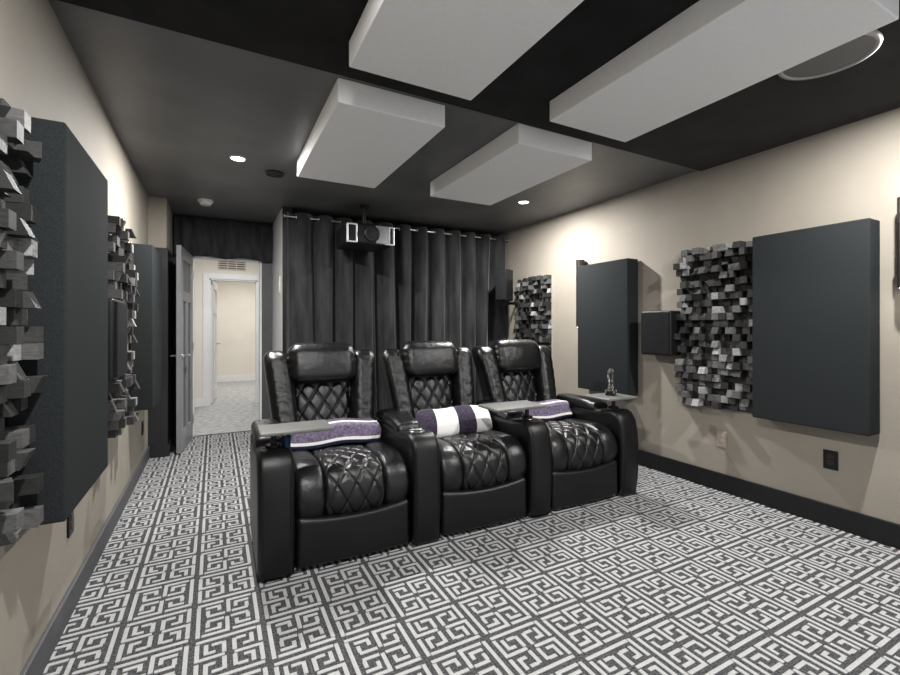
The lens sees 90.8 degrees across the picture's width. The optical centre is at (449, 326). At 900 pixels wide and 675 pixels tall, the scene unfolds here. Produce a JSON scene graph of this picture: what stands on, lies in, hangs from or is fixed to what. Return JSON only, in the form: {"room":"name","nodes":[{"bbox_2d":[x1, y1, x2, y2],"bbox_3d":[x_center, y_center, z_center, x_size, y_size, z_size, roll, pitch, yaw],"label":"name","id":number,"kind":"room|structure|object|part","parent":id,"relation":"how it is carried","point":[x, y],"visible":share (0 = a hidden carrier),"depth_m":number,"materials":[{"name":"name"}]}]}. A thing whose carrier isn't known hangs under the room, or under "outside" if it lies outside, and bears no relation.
{"room":"home theater","nodes":[
{"label":"home theater","id":0,"kind":"room"},
{"bbox_2d":[0,0,147,674],"bbox_3d":[-1.583,0.000,1.708,0.100,2.440,7.100,0,0,-28],"label":"wall","id":1,"kind":"structure","parent":0,"point":[42,75],"depth_m":1.72,"materials":[{"name":"beige paint"}]},
{"bbox_2d":[0,98,47,545],"bbox_3d":[-1.089,-0.003,1.008,0.118,1.136,0.600,0,0,-28],"label":"diffuser","id":2,"kind":"object","parent":1,"relation":"in","point":[19,243],"visible":1,"depth_m":1.18,"materials":[{"name":"grey wood"}]},
{"bbox_2d":[3,117,107,524],"bbox_3d":[-1.374,-0.015,1.581,0.150,1.215,0.605,0,0,-28],"label":"acoustic panel","id":3,"kind":"object","parent":1,"relation":"attached to","point":[68,190],"visible":0.81,"depth_m":1.35,"materials":[{"name":"grey fabric"}]},
{"bbox_2d":[67,510,73,537],"bbox_3d":[-1.623,0.832,1.901,0.010,0.116,0.074,0,0,-28],"label":"wall outlet","id":4,"kind":"object","parent":1,"relation":"attached to","point":[70,520],"visible":0.88,"depth_m":1.89,"materials":[{"name":"black plastic"}]},
{"bbox_2d":[20,447,149,674],"bbox_3d":[-1.329,1.163,1.353,0.016,0.115,6.235,0,0,-28],"label":"baseboard","id":5,"kind":"structure","parent":1,"relation":"attached to","point":[38,660],"depth_m":1.95,"materials":[{"name":"grey wood"}]},
{"bbox_2d":[108,298,126,380],"bbox_3d":[-1.599,0.055,2.027,0.171,0.360,0.280,0,0,-28],"label":"wall speaker","id":6,"kind":"object","parent":1,"relation":"attached to","point":[117,310],"visible":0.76,"depth_m":1.96,"materials":[{"name":"black plastic"}]},
{"bbox_2d":[108,215,139,437],"bbox_3d":[-1.940,-0.001,2.616,0.118,1.202,0.600,0,0,-28],"label":"diffuser","id":7,"kind":"object","parent":1,"relation":"in","point":[123,278],"visible":0.54,"depth_m":2.51,"materials":[{"name":"grey wood"}]},
{"bbox_2d":[127,243,133,302],"bbox_3d":[-2.124,-0.305,2.917,0.076,0.496,0.068,0,0,-28],"label":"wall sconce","id":8,"kind":"object","parent":1,"relation":"attached to","point":[131,255],"visible":0.06,"depth_m":2.91,"materials":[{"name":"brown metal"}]},
{"bbox_2d":[141,420,143,434],"bbox_3d":[-2.625,0.862,3.793,0.010,0.116,0.074,0,0,-28],"label":"wall outlet","id":9,"kind":"object","parent":1,"relation":"attached to","point":[142,422],"visible":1,"depth_m":3.76,"materials":[{"name":"black plastic"}]},
{"bbox_2d":[129,243,161,410],"bbox_3d":[-2.378,0.001,3.476,0.150,1.205,0.605,0,0,-28],"label":"acoustic panel","id":10,"kind":"object","parent":1,"relation":"attached to","point":[147,363],"visible":0.76,"depth_m":3.23,"materials":[{"name":"grey fabric"}]},
{"bbox_2d":[148,196,172,255],"bbox_3d":[-2.914,-0.983,4.483,0.145,0.475,0.710,0,0,-28],"label":"column","id":11,"kind":"structure","parent":0,"point":[160,216],"depth_m":4.18,"materials":[{"name":"beige paint"}]},
{"bbox_2d":[148,247,175,457],"bbox_3d":[-2.892,0.237,4.474,0.175,1.965,0.745,0,0,-28],"label":"cladding","id":12,"kind":"object","parent":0,"point":[161,430],"visible":0.71,"depth_m":4.19,"materials":[{"name":"black paint"}]},
{"bbox_2d":[173,216,175,427],"bbox_3d":[-1.458,0.000,5.723,3.880,2.440,0.120,0,0,-28],"label":"wall","id":13,"kind":"structure","parent":0,"point":[174,256],"depth_m":4.84,"materials":[{"name":"black paint"}]},
{"bbox_2d":[171,245,193,453],"bbox_3d":[-2.717,0.213,4.555,0.160,1.990,0.701,0,0,-22],"label":"door","id":14,"kind":"structure","parent":13,"relation":"in","point":[184,259],"depth_m":4.42,"materials":[{"name":"grey paint"}]},
{"bbox_3d":[-2.663,0.377,4.423,0.018,1.263,0.185,0,0,-22],"label":"panel","id":15,"kind":"part","parent":14,"relation":"part of","materials":[{"name":"grey wood"}]},
{"bbox_3d":[-2.715,-0.508,4.550,0.018,0.307,0.460,0,0,-22],"label":"panel","id":16,"kind":"part","parent":14,"relation":"part of","materials":[{"name":"grey wood"}]},
{"bbox_3d":[-2.767,0.377,4.678,0.018,1.263,0.185,0,0,-22],"label":"panel","id":17,"kind":"part","parent":14,"relation":"part of","materials":[{"name":"grey wood"}]},
{"bbox_2d":[194,259,258,398],"bbox_3d":[-3.245,0.000,7.198,5.400,2.440,0.120,0,0,-28],"label":"wall","id":18,"kind":"structure","parent":0,"point":[200,266],"depth_m":6.82,"materials":[{"name":"beige paint"}]},
{"bbox_2d":[194,398,202,406],"bbox_3d":[-3.214,1.160,7.138,5.400,0.120,0.015,0,0,-28],"label":"baseboard","id":19,"kind":"structure","parent":18,"relation":"attached to","point":[197,402],"depth_m":6.79,"materials":[{"name":"white paint"}]},
{"bbox_2d":[211,281,220,402],"bbox_3d":[-3.895,0.238,7.321,0.153,1.940,0.671,0,0,-22],"label":"door","id":20,"kind":"structure","parent":18,"relation":"in","point":[214,343],"depth_m":7.24,"materials":[{"name":"white paint"}]},
{"bbox_3d":[-3.848,0.395,7.206,0.011,1.226,0.170,0,0,-22],"label":"panel","id":21,"kind":"part","parent":20,"relation":"part of","materials":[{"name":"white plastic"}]},
{"bbox_3d":[-3.897,0.238,7.326,0.035,1.940,0.660,0,0,-22],"label":"frame","id":22,"kind":"part","parent":20,"relation":"part of","materials":[{"name":"white paint"}]},
{"bbox_3d":[-3.897,-0.465,7.326,0.011,0.294,0.430,0,0,-22],"label":"panel","id":23,"kind":"part","parent":20,"relation":"part of","materials":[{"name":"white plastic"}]},
{"bbox_3d":[-3.945,0.395,7.447,0.011,1.226,0.170,0,0,-22],"label":"panel","id":24,"kind":"part","parent":20,"relation":"part of","materials":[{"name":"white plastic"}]},
{"bbox_2d":[203,273,258,405],"bbox_3d":[-3.451,0.193,7.090,0.855,2.055,0.158,0,0,-28],"label":"trim","id":25,"kind":"structure","parent":18,"relation":"attached to","point":[207,277],"depth_m":6.88,"materials":[{"name":"white paint"}]},
{"bbox_2d":[218,261,245,270],"bbox_3d":[-3.444,-0.980,7.017,0.400,0.170,0.014,0,0,-28],"label":"air vent","id":26,"kind":"object","parent":18,"relation":"in","point":[222,265],"visible":0.81,"depth_m":7.01,"materials":[{"name":"beige metal"}]},
{"bbox_2d":[193,256,272,436],"bbox_3d":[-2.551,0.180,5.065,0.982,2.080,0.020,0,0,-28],"label":"trim","id":27,"kind":"structure","parent":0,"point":[267,267],"depth_m":5.25,"materials":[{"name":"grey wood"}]},
{"bbox_2d":[213,281,254,375],"bbox_3d":[-4.776,0.000,10.088,5.400,2.440,0.100,0,0,-28],"label":"wall","id":28,"kind":"structure","parent":0,"point":[235,300],"depth_m":10.00,"materials":[{"name":"beige paint"}]},
{"bbox_2d":[217,375,254,381],"bbox_3d":[-4.749,1.155,10.037,5.400,0.130,0.015,0,0,-28],"label":"baseboard","id":29,"kind":"structure","parent":28,"relation":"attached to","point":[234,377],"depth_m":9.99,"materials":[{"name":"white paint"}]},
{"bbox_2d":[273,209,281,350],"bbox_3d":[-1.871,0.000,4.930,0.093,2.440,0.895,0,0,-28],"label":"wall","id":30,"kind":"structure","parent":0,"point":[277,225],"depth_m":4.87,"materials":[{"name":"white paint"}]},
{"bbox_2d":[173,215,272,261],"bbox_3d":[-2.526,-0.984,4.996,1.000,0.442,0.045,0,0,-27],"label":"valance","id":31,"kind":"object","parent":30,"relation":"attached to","point":[200,236],"visible":0.99,"depth_m":5.00,"materials":[{"name":"black fabric"}]},
{"bbox_3d":[-2.528,-1.195,4.998,1.000,0.016,0.016,0,0,-28],"label":"hanging rod","id":32,"kind":"part","parent":31,"relation":"part of","materials":[{"name":"black paint"}]},
{"bbox_2d":[282,207,291,352],"bbox_3d":[-1.660,0.000,4.530,0.094,2.440,0.010,0,0,-28],"label":"trim","id":33,"kind":"structure","parent":30,"relation":"attached to","point":[284,209],"depth_m":4.51,"materials":[{"name":"black paint"}]},
{"bbox_2d":[42,380,899,674],"bbox_3d":[-1.773,1.244,4.662,5.630,0.052,12.500,0,0,-28],"label":"floor","id":34,"kind":"structure","parent":0,"point":[674,575],"depth_m":2.03,"materials":[{"name":"grey carpet"}]},
{"bbox_2d":[250,342,440,581],"bbox_3d":[-0.700,0.658,2.745,0.960,1.108,1.025,0,0,-27],"label":"recliner","id":35,"kind":"object","parent":34,"relation":"on","point":[308,508],"visible":0.85,"depth_m":2.41,"materials":[{"name":"black leather"}]},
{"bbox_3d":[-0.991,0.911,2.446,0.170,0.603,0.754,0,0,-27],"label":"armrest","id":36,"kind":"part","parent":35,"relation":"part of","materials":[{"name":"black leather"}]},
{"bbox_3d":[-0.898,0.572,2.261,0.076,0.093,0.076,0,0,-27],"label":"swivel post","id":37,"kind":"part","parent":35,"relation":"part of","materials":[{"name":"black plastic"}]},
{"bbox_2d":[281,435,291,447],"bbox_3d":[-0.831,0.583,2.255,0.052,0.053,0.052,0,0,-27],"label":"cup","id":38,"kind":"object","parent":35,"relation":"on","point":[286,440],"visible":1,"depth_m":2.24,"materials":[{"name":"plastic"}]},
{"bbox_3d":[-0.886,0.520,3.056,0.619,0.660,0.302,0,0,-27],"label":"backrest","id":39,"kind":"part","parent":35,"relation":"part of","materials":[{"name":"black leather"}]},
{"bbox_3d":[-0.869,0.500,3.022,0.360,0.616,0.299,0,0,-27],"label":"quilted panel","id":40,"kind":"part","parent":35,"relation":"part of","materials":[{"name":"black leather"}]},
{"bbox_2d":[289,418,380,450],"bbox_3d":[-0.725,0.663,2.807,0.572,0.146,0.192,0,0,-27],"label":"folded throw","id":41,"kind":"object","parent":35,"relation":"on","point":[345,430],"visible":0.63,"depth_m":2.76,"materials":[{"name":"purple fabric"}]},
{"bbox_3d":[-0.645,0.854,2.632,0.317,0.290,0.732,0,0,-27],"label":"quilted seat panel","id":42,"kind":"part","parent":35,"relation":"part of","materials":[{"name":"black leather"}]},
{"bbox_3d":[-0.645,0.847,2.631,0.605,0.275,0.732,0,0,-27],"label":"seat","id":43,"kind":"part","parent":35,"relation":"part of","materials":[{"name":"black leather"}]},
{"bbox_3d":[-0.286,0.911,2.801,0.170,0.603,0.754,0,0,-27],"label":"armrest","id":44,"kind":"part","parent":35,"relation":"part of","materials":[{"name":"black leather"}]},
{"bbox_2d":[379,341,551,533],"bbox_3d":[0.050,0.658,3.122,0.874,1.108,1.025,0,0,-27],"label":"recliner","id":45,"kind":"object","parent":34,"relation":"on","point":[502,473],"visible":0.7,"depth_m":2.83,"materials":[{"name":"black leather"}]},
{"bbox_3d":[-0.157,0.500,3.380,0.360,0.616,0.299,0,0,-27],"label":"quilted panel","id":46,"kind":"part","parent":45,"relation":"part of","materials":[{"name":"black leather"}]},
{"bbox_2d":[416,405,491,437],"bbox_3d":[0.028,0.648,3.059,0.579,0.187,0.162,0,0,-27],"label":"cushion","id":47,"kind":"object","parent":45,"relation":"on","point":[459,419],"visible":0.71,"depth_m":3.02,"materials":[{"name":"white fabric"}]},
{"bbox_3d":[0.066,0.854,2.990,0.317,0.290,0.732,0,0,-27],"label":"quilted seat panel","id":48,"kind":"part","parent":45,"relation":"part of","materials":[{"name":"black leather"}]},
{"bbox_3d":[0.066,0.847,2.989,0.605,0.275,0.732,0,0,-27],"label":"seat","id":49,"kind":"part","parent":45,"relation":"part of","materials":[{"name":"black leather"}]},
{"bbox_3d":[0.425,0.911,3.159,0.170,0.603,0.754,0,0,-27],"label":"armrest","id":50,"kind":"part","parent":45,"relation":"part of","materials":[{"name":"black leather"}]},
{"bbox_3d":[0.514,0.572,2.971,0.076,0.093,0.076,0,0,-27],"label":"swivel post","id":51,"kind":"part","parent":45,"relation":"part of","materials":[{"name":"black plastic"}]},
{"bbox_2d":[472,339,638,508],"bbox_3d":[0.770,0.658,3.484,0.894,1.108,1.025,0,0,-27],"label":"recliner","id":52,"kind":"object","parent":34,"relation":"on","point":[595,453],"visible":0.65,"depth_m":3.21,"materials":[{"name":"black leather"}]},
{"bbox_3d":[0.554,0.500,3.738,0.360,0.616,0.299,0,0,-27],"label":"quilted panel","id":53,"kind":"part","parent":52,"relation":"part of","materials":[{"name":"black leather"}]},
{"bbox_2d":[522,399,571,420],"bbox_3d":[0.696,0.664,3.521,0.572,0.144,0.192,0,0,-27],"label":"folded throw","id":54,"kind":"object","parent":52,"relation":"on","point":[556,409],"visible":0.48,"depth_m":3.51,"materials":[{"name":"purple fabric"}]},
{"bbox_3d":[0.777,0.854,3.347,0.317,0.290,0.732,0,0,-27],"label":"quilted seat panel","id":55,"kind":"part","parent":52,"relation":"part of","materials":[{"name":"black leather"}]},
{"bbox_3d":[0.777,0.847,3.347,0.605,0.275,0.732,0,0,-27],"label":"seat","id":56,"kind":"part","parent":52,"relation":"part of","materials":[{"name":"black leather"}]},
{"bbox_3d":[1.137,0.911,3.517,0.170,0.603,0.754,0,0,-27],"label":"armrest","id":57,"kind":"part","parent":52,"relation":"part of","materials":[{"name":"black leather"}]},
{"bbox_2d":[605,368,616,395],"bbox_3d":[1.204,0.410,3.323,0.070,0.201,0.070,0,0,35],"label":"trophy","id":58,"kind":"object","parent":52,"relation":"on","point":[610,391],"visible":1,"depth_m":3.31,"materials":[{"name":"silver metal"}]},
{"bbox_3d":[1.226,0.572,3.329,0.076,0.093,0.076,0,0,-27],"label":"swivel post","id":59,"kind":"part","parent":52,"relation":"part of","materials":[{"name":"black plastic"}]},
{"bbox_2d":[48,0,899,235],"bbox_3d":[0.176,-1.264,2.639,4.080,0.112,7.100,0,0,-28],"label":"ceiling","id":60,"kind":"structure","parent":0,"point":[178,105],"depth_m":2.45,"materials":[{"name":"grey paint"}]},
{"bbox_2d":[197,198,213,205],"bbox_3d":[-2.354,-1.198,4.275,0.136,0.045,0.136,0,0,-28],"label":"smoke detector","id":61,"kind":"object","parent":60,"relation":"attached to","point":[204,202],"visible":1,"depth_m":4.24,"materials":[{"name":"white plastic"}]},
{"bbox_3d":[-2.354,-1.212,4.275,0.136,0.015,0.136,0,0,-28],"label":"plate","id":62,"kind":"part","parent":61,"relation":"part of","materials":[{"name":"white plastic"}]},
{"bbox_2d":[229,155,245,161],"bbox_3d":[-1.531,-1.217,3.206,0.112,0.012,0.112,0,0,-28],"label":"recessed light","id":63,"kind":"object","parent":60,"relation":"in","point":[237,158],"visible":1,"depth_m":3.20,"materials":[{"name":"white paint"}]},
{"bbox_2d":[265,170,284,177],"bbox_3d":[-1.388,-1.212,3.519,0.144,0.016,0.144,0,0,-28],"label":"cover plate","id":64,"kind":"object","parent":60,"relation":"attached to","point":[271,173],"visible":1,"depth_m":3.50,"materials":[{"name":"black paint"}]},
{"bbox_2d":[336,204,394,252],"bbox_3d":[-0.850,-1.005,4.437,0.470,0.430,0.482,0,0,-28],"label":"projector","id":65,"kind":"object","parent":60,"relation":"hanging from","point":[364,237],"visible":1,"depth_m":4.29,"materials":[{"name":"black plastic"}]},
{"bbox_3d":[-0.922,-0.887,4.178,0.100,0.179,0.032,0,0,-28],"label":"vent frame","id":66,"kind":"part","parent":65,"relation":"part of","materials":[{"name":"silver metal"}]},
{"bbox_2d":[349,224,355,240],"bbox_3d":[-0.925,-0.887,4.183,0.080,0.165,0.022,0,0,-28],"label":"vent grille","id":67,"kind":"object","parent":65,"relation":"attached to","point":[352,227],"depth_m":4.18,"materials":[{"name":"black plastic"}]},
{"bbox_3d":[-0.595,-0.887,4.351,0.100,0.179,0.032,0,0,-28],"label":"vent frame","id":68,"kind":"part","parent":65,"relation":"part of","materials":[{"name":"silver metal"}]},
{"bbox_2d":[390,229,392,243],"bbox_3d":[-0.598,-0.887,4.356,0.080,0.165,0.022,0,0,-28],"label":"vent grille","id":69,"kind":"object","parent":65,"relation":"attached to","point":[391,230],"depth_m":4.36,"materials":[{"name":"black plastic"}]},
{"bbox_2d":[297,78,444,187],"bbox_3d":[-0.572,-1.159,2.843,0.590,0.122,1.220,0,0,-28],"label":"ceiling panel","id":70,"kind":"object","parent":60,"relation":"attached to","point":[362,133],"visible":1,"depth_m":2.53,"materials":[{"name":"white fabric"}]},
{"bbox_2d":[349,0,583,99],"bbox_3d":[0.120,-1.153,1.484,0.600,0.110,1.210,0,0,-28],"label":"ceiling panel","id":71,"kind":"object","parent":60,"relation":"attached to","point":[457,48],"visible":1,"depth_m":1.69,"materials":[{"name":"white fabric"}]},
{"bbox_2d":[430,123,591,204],"bbox_3d":[0.385,-1.159,3.333,0.600,0.122,1.230,0,0,-28],"label":"ceiling panel","id":72,"kind":"object","parent":60,"relation":"attached to","point":[523,157],"visible":1,"depth_m":3.06,"materials":[{"name":"white fabric"}]},
{"bbox_2d":[518,200,528,203],"bbox_3d":[0.718,-1.217,4.329,0.112,0.012,0.112,0,0,-28],"label":"recessed light","id":73,"kind":"object","parent":60,"relation":"in","point":[522,201],"visible":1,"depth_m":4.33,"materials":[{"name":"white paint"}]},
{"bbox_2d":[550,0,898,141],"bbox_3d":[1.068,-1.153,1.980,0.580,0.110,1.200,0,0,-28],"label":"ceiling panel","id":74,"kind":"object","parent":60,"relation":"attached to","point":[711,51],"visible":1,"depth_m":1.83,"materials":[{"name":"white fabric"}]},
{"bbox_2d":[777,30,882,79],"bbox_3d":[1.672,-1.202,1.971,0.362,0.026,0.362,0,0,-28],"label":"ceiling speaker","id":75,"kind":"object","parent":60,"relation":"attached to","point":[844,56],"visible":0.65,"depth_m":1.99,"materials":[{"name":"grey plastic"}]},
{"bbox_2d":[498,108,899,523],"bbox_3d":[1.934,0.000,3.570,0.100,2.440,7.100,0,0,-28],"label":"wall","id":76,"kind":"structure","parent":0,"point":[849,172],"depth_m":3.15,"materials":[{"name":"beige paint"}]},
{"bbox_2d":[283,213,508,241],"bbox_3d":[-0.458,-1.112,5.075,2.726,0.048,0.048,0,0,-28],"label":"curtain rod","id":77,"kind":"object","parent":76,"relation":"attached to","point":[284,215],"visible":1,"depth_m":5.07,"materials":[{"name":"metal"}]},
{"bbox_2d":[286,212,376,420],"bbox_3d":[-1.221,0.024,4.678,0.971,2.352,0.161,0,0,-28],"label":"curtain","id":78,"kind":"object","parent":77,"relation":"hanging from","point":[330,290],"visible":0.58,"depth_m":4.61,"materials":[{"name":"grey fabric"}]},
{"bbox_2d":[373,222,505,419],"bbox_3d":[-0.065,0.024,5.283,1.744,2.352,0.167,0,0,-28],"label":"curtain","id":79,"kind":"object","parent":77,"relation":"hanging from","point":[436,286],"visible":0.59,"depth_m":5.22,"materials":[{"name":"grey fabric"}]},
{"bbox_2d":[496,269,514,304],"bbox_3d":[0.712,-0.468,5.346,0.156,0.415,0.456,0,0,33],"label":"speaker","id":80,"kind":"object","parent":76,"relation":"attached to","point":[504,277],"visible":0.99,"depth_m":5.16},
{"bbox_2d":[514,275,552,360],"bbox_3d":[0.953,0.019,5.189,0.118,1.202,0.600,0,0,-28],"label":"diffuser","id":81,"kind":"object","parent":76,"relation":"in","point":[534,305],"visible":0.63,"depth_m":5.10,"materials":[{"name":"grey wood"}]},
{"bbox_2d":[576,259,584,326],"bbox_3d":[1.328,-0.340,4.505,0.097,0.686,0.084,0,0,-28],"label":"wall sconce","id":82,"kind":"object","parent":76,"relation":"attached to","point":[580,262],"visible":0.41,"depth_m":4.48,"materials":[{"name":"brown metal"}]},
{"bbox_2d":[578,258,637,395],"bbox_3d":[1.473,0.001,4.174,0.150,1.205,0.605,0,0,-28],"label":"acoustic panel","id":83,"kind":"object","parent":76,"relation":"attached to","point":[607,291],"visible":0.93,"depth_m":4.06,"materials":[{"name":"grey fabric"}]},
{"bbox_2d":[641,311,680,355],"bbox_3d":[1.737,0.050,3.652,0.171,0.360,0.280,0,0,-28],"label":"wall speaker","id":84,"kind":"object","parent":76,"relation":"attached to","point":[658,328],"visible":1,"depth_m":3.56,"materials":[{"name":"black plastic"}]},
{"bbox_2d":[673,241,751,412],"bbox_3d":[1.962,-0.001,3.285,0.118,1.202,0.600,0,0,-28],"label":"diffuser","id":85,"kind":"object","parent":76,"relation":"in","point":[714,367],"visible":0.91,"depth_m":3.26,"materials":[{"name":"grey wood"}]},
{"bbox_2d":[717,430,726,447],"bbox_3d":[2.017,0.832,3.297,0.010,0.116,0.074,0,0,-28],"label":"wall outlet","id":86,"kind":"object","parent":76,"relation":"attached to","point":[721,436],"visible":1,"depth_m":3.29,"materials":[{"name":"beige plastic"}]},
{"bbox_2d":[638,449,899,549],"bbox_3d":[1.910,1.153,3.489,0.018,0.135,6.980,0,0,-28],"label":"baseboard","id":87,"kind":"structure","parent":76,"relation":"attached to","point":[868,527],"depth_m":2.92,"materials":[{"name":"black paint"}]},
{"bbox_2d":[752,218,879,435],"bbox_3d":[2.231,0.001,2.743,0.150,1.205,0.605,0,0,-28],"label":"acoustic panel","id":88,"kind":"object","parent":76,"relation":"attached to","point":[816,290],"visible":1,"depth_m":2.65,"materials":[{"name":"grey fabric"}]},
{"bbox_2d":[823,449,837,470],"bbox_3d":[2.325,0.812,2.713,0.010,0.116,0.074,0,0,-28],"label":"wall outlet","id":89,"kind":"object","parent":76,"relation":"attached to","point":[830,458],"visible":1,"depth_m":2.71,"materials":[{"name":"black plastic"}]},
{"bbox_2d":[895,197,899,287],"bbox_3d":[2.446,-0.450,2.353,0.135,0.486,0.124,0,0,-28],"label":"wall sconce","id":90,"kind":"object","parent":76,"relation":"attached to","point":[897,259],"visible":1,"depth_m":2.36,"materials":[{"name":"brown metal"}]}
]}

